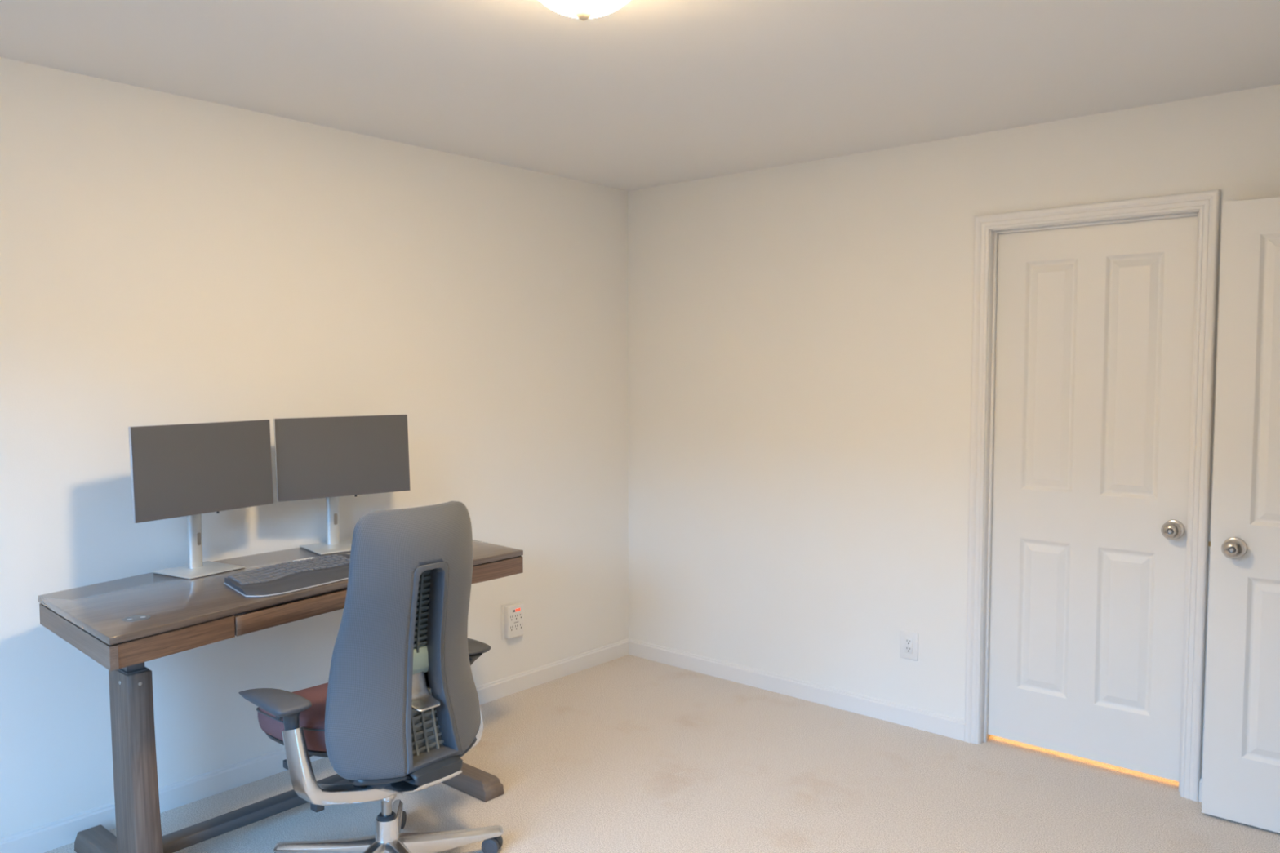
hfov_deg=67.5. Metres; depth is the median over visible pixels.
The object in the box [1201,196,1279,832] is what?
door
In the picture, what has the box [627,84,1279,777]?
wall
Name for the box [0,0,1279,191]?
ceiling
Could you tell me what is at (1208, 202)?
trim
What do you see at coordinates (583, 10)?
ceiling lamp
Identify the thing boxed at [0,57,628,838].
wall
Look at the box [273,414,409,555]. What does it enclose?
monitor
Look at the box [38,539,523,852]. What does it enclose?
desk
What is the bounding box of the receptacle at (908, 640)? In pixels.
[904,636,912,653]
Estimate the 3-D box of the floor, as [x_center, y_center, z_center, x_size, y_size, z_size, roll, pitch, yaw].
[0.669,1.414,2.377,4.880,0.100,5.160,3,4,41]
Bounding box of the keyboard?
[223,553,350,596]
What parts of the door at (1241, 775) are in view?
knob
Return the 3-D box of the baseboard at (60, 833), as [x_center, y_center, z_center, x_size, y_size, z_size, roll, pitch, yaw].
[-1.380,1.255,3.552,0.013,0.082,4.050,3,4,41]
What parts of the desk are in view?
leg, drawer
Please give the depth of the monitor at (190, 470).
3.09 m
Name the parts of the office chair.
armrest stem, seat, lever, leg, lever, arm frame, leg, leg, leg, backrest, slot frame, arm frame, leg, armrest stem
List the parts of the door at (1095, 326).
knob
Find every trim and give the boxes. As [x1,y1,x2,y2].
[964,189,1220,801]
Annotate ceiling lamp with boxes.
[538,0,629,21]
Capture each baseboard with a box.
[0,638,628,852]
[628,638,964,741]
[1199,777,1202,802]
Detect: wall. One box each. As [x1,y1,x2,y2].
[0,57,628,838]
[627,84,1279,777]
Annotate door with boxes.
[987,215,1197,781]
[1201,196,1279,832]
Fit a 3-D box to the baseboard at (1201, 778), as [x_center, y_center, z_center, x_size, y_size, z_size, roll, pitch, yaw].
[2.256,1.281,3.078,0.803,0.082,0.013,3,4,41]
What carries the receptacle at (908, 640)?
attached to the wall outlet at (908, 640)
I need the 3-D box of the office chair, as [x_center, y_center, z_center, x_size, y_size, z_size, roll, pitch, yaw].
[-0.777,0.773,2.840,0.727,1.127,0.713,0,3,-8]
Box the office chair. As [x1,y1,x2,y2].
[238,501,503,852]
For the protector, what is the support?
attached to the wall at (166, 258)
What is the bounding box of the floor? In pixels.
[43,654,1279,852]
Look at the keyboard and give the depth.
3.00 m
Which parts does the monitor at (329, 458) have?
stand post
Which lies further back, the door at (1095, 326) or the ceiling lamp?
the door at (1095, 326)
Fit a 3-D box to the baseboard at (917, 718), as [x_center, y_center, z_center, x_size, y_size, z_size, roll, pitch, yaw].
[0.627,1.200,4.484,1.830,0.082,0.013,3,4,41]
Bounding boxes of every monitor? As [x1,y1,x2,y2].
[128,419,273,579]
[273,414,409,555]
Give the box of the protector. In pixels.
[502,600,523,639]
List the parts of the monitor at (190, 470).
stand post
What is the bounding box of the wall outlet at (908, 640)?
[900,630,918,661]

